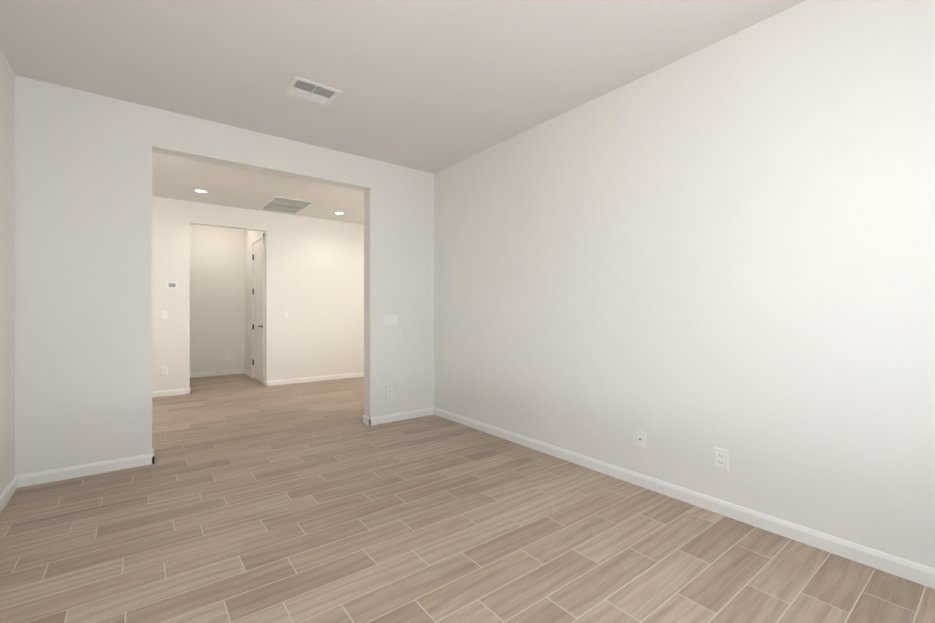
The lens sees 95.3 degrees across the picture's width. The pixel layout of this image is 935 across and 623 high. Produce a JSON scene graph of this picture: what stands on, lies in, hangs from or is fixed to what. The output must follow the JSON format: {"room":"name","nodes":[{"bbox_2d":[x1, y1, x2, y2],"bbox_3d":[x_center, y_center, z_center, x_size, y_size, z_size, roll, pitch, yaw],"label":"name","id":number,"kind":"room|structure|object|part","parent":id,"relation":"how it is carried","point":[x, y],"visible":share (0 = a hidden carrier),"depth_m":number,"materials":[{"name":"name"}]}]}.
{"room":"empty living room","nodes":[
{"label":"empty living room","id":0,"kind":"room"},
{"bbox_2d":[0,47,14,494],"bbox_3d":[-1.652,-0.201,0.956,0.150,2.740,4.914,0,0,-38],"label":"wall","id":1,"kind":"structure","parent":0,"point":[7,274],"depth_m":2.67,"materials":[{"name":"paint"}]},
{"bbox_2d":[0,475,19,511],"bbox_3d":[-1.588,1.130,1.005,0.013,0.080,4.614,0,0,-38],"label":"baseboard","id":2,"kind":"structure","parent":1,"relation":"attached to","point":[14,484],"depth_m":2.65,"materials":[{"name":"white paint"}]},
{"bbox_2d":[190,224,244,372],"bbox_3d":[-4.656,-0.200,7.801,1.013,2.740,0.120,0,0,-38],"label":"wall","id":3,"kind":"structure","parent":0,"point":[217,294],"depth_m":7.78,"materials":[{"name":"paint"}]},
{"bbox_2d":[190,369,243,377],"bbox_3d":[-4.602,1.130,7.757,0.980,0.080,0.013,0,0,-38],"label":"baseboard","id":4,"kind":"structure","parent":3,"relation":"attached to","point":[228,372],"depth_m":7.77,"materials":[{"name":"white paint"}]},
{"bbox_2d":[15,75,433,475],"bbox_3d":[-1.675,-0.200,3.941,3.465,2.740,0.161,0,0,-38],"label":"wall","id":5,"kind":"structure","parent":0,"point":[83,277],"depth_m":3.14,"materials":[{"name":"paint"}]},
{"bbox_2d":[20,449,153,486],"bbox_3d":[-2.692,1.130,3.059,0.715,0.080,0.013,0,0,-38],"label":"baseboard","id":6,"kind":"structure","parent":5,"relation":"attached to","point":[29,479],"depth_m":3.03,"materials":[{"name":"white paint"}]},
{"bbox_2d":[362,415,367,424],"bbox_3d":[-0.125,1.130,5.235,2.461,0.080,0.037,0,0,-38],"label":"baseboard","id":7,"kind":"structure","parent":5,"relation":"attached to","point":[364,418],"depth_m":4.44,"materials":[{"name":"white paint"}]},
{"bbox_2d":[386,387,392,398],"bbox_3d":[-0.823,0.860,4.507,0.072,0.116,0.008,0,0,-38],"label":"outlet","id":8,"kind":"object","parent":5,"relation":"attached to","point":[389,392],"visible":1,"depth_m":4.50,"materials":[{"name":"white plastic"}]},
{"bbox_2d":[368,408,431,425],"bbox_3d":[-0.697,1.130,4.602,0.781,0.080,0.013,0,0,-38],"label":"baseboard","id":9,"kind":"structure","parent":5,"relation":"attached to","point":[428,411],"depth_m":4.57,"materials":[{"name":"white paint"}]},
{"bbox_2d":[245,230,264,379],"bbox_3d":[-3.713,-0.200,7.506,0.120,2.740,1.740,0,0,-38],"label":"wall","id":10,"kind":"structure","parent":0,"point":[250,235],"depth_m":7.78,"materials":[{"name":"paint"}]},
{"bbox_2d":[244,369,250,376],"bbox_3d":[-4.010,1.130,7.783,0.013,0.080,0.658,0,0,-38],"label":"baseboard","id":11,"kind":"structure","parent":10,"relation":"attached to","point":[246,372],"depth_m":7.79,"materials":[{"name":"white paint"}]},
{"bbox_2d":[251,233,263,384],"bbox_3d":[-3.471,-0.037,7.194,0.152,2.414,0.918,0,0,-38],"label":"door frame","id":12,"kind":"structure","parent":10,"relation":"attached to","point":[257,239],"depth_m":7.47,"materials":[{"name":"white paint"}]},
{"bbox_2d":[252,240,262,382],"bbox_3d":[-3.527,-0.005,7.160,0.090,2.327,0.784,0,0,-38],"label":"hall door","id":13,"kind":"structure","parent":10,"relation":"in","point":[258,310],"depth_m":7.18,"materials":[{"name":"white paint"}]},
{"bbox_3d":[-3.752,-0.030,7.455,0.016,1.944,0.042,0,0,-38],"label":"hall door hinges","id":14,"kind":"part","parent":13,"relation":"part of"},
{"bbox_2d":[152,196,363,390],"bbox_3d":[-2.986,-0.200,6.893,5.000,2.740,0.120,0,0,-38],"label":"wall","id":15,"kind":"structure","parent":0,"point":[314,277],"depth_m":6.86,"materials":[{"name":"paint"}]},
{"bbox_2d":[161,367,166,374],"bbox_3d":[-4.189,0.820,5.882,0.072,0.116,0.008,0,0,-38],"label":"outlet","id":16,"kind":"object","parent":15,"relation":"attached to","point":[163,370],"visible":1,"depth_m":5.88,"materials":[{"name":"white plastic"}]},
{"bbox_2d":[161,311,166,318],"bbox_3d":[-4.188,0.050,5.880,0.072,0.116,0.011,0,0,-38],"label":"light switch","id":17,"kind":"object","parent":15,"relation":"attached to","point":[163,314],"visible":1,"depth_m":5.88,"materials":[{"name":"white plastic"}]},
{"bbox_2d":[152,388,187,396],"bbox_3d":[-4.437,1.130,5.687,1.170,0.080,0.013,0,0,-38],"label":"baseboard","id":18,"kind":"structure","parent":15,"relation":"attached to","point":[176,391],"depth_m":5.91,"materials":[{"name":"white paint"}]},
{"bbox_2d":[166,282,177,288],"bbox_3d":[-4.112,-0.360,5.930,0.132,0.100,0.026,0,0,-38],"label":"thermostat","id":19,"kind":"object","parent":15,"relation":"attached to","point":[171,285],"visible":1,"depth_m":5.92,"materials":[{"name":"white plastic"}]},
{"bbox_2d":[264,372,363,385],"bbox_3d":[-2.073,1.130,7.515,2.753,0.080,0.013,0,0,-38],"label":"baseboard","id":20,"kind":"structure","parent":15,"relation":"attached to","point":[349,375],"depth_m":7.11,"materials":[{"name":"white paint"}]},
{"bbox_2d":[0,0,805,223],"bbox_3d":[-1.099,-1.620,4.452,5.300,0.100,9.770,0,0,-38],"label":"ceiling","id":21,"kind":"structure","parent":0,"point":[433,86],"depth_m":2.69,"materials":[{"name":"paint"}]},
{"bbox_2d":[193,189,207,192],"bbox_3d":[-3.472,-1.567,5.543,0.164,0.006,0.164,0,0,-38],"label":"recessed light","id":22,"kind":"object","parent":21,"relation":"in","point":[200,190],"visible":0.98,"depth_m":5.55,"materials":[{"name":"white paint"}]},
{"bbox_2d":[258,196,314,213],"bbox_3d":[-2.695,-1.567,6.321,0.560,0.010,0.940,0,0,-38],"label":"ceiling vent","id":23,"kind":"object","parent":21,"relation":"in","point":[284,205],"visible":0.98,"depth_m":6.29,"materials":[{"name":"white metal"}]},
{"bbox_2d":[283,76,340,106],"bbox_3d":[-1.112,-1.566,3.045,0.320,0.008,0.280,0,0,-38],"label":"ceiling vent","id":24,"kind":"object","parent":21,"relation":"in","point":[309,91],"visible":1,"depth_m":3.04,"materials":[{"name":"white metal"}]},
{"bbox_2d":[0,374,934,622],"bbox_3d":[-1.099,1.200,4.452,5.300,0.060,9.770,0,0,-38],"label":"floor","id":25,"kind":"structure","parent":0,"point":[244,498],"depth_m":2.18,"materials":[{"name":"brown tile"}]},
{"bbox_2d":[434,0,934,568],"bbox_3d":[1.136,-0.200,3.015,0.150,2.740,4.764,0,0,-38],"label":"wall","id":26,"kind":"structure","parent":0,"point":[690,264],"depth_m":2.40,"materials":[{"name":"paint"}]},
{"bbox_2d":[636,429,645,448],"bbox_3d":[1.156,0.855,2.851,0.019,0.116,0.072,0,0,-38],"label":"outlet","id":27,"kind":"object","parent":26,"relation":"attached to","point":[641,438],"visible":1,"depth_m":2.85,"materials":[{"name":"white plastic"}]},
{"bbox_2d":[432,407,934,588],"bbox_3d":[1.025,1.130,3.025,0.013,0.080,4.614,0,0,-38],"label":"baseboard","id":28,"kind":"structure","parent":26,"relation":"attached to","point":[899,567],"depth_m":2.38,"materials":[{"name":"white paint"}]},
{"bbox_2d":[715,447,728,469],"bbox_3d":[1.466,0.850,2.459,0.008,0.116,0.072,0,0,-38],"label":"outlet","id":29,"kind":"object","parent":26,"relation":"attached to","point":[721,458],"visible":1,"depth_m":2.45,"materials":[{"name":"white plastic"}]}
]}

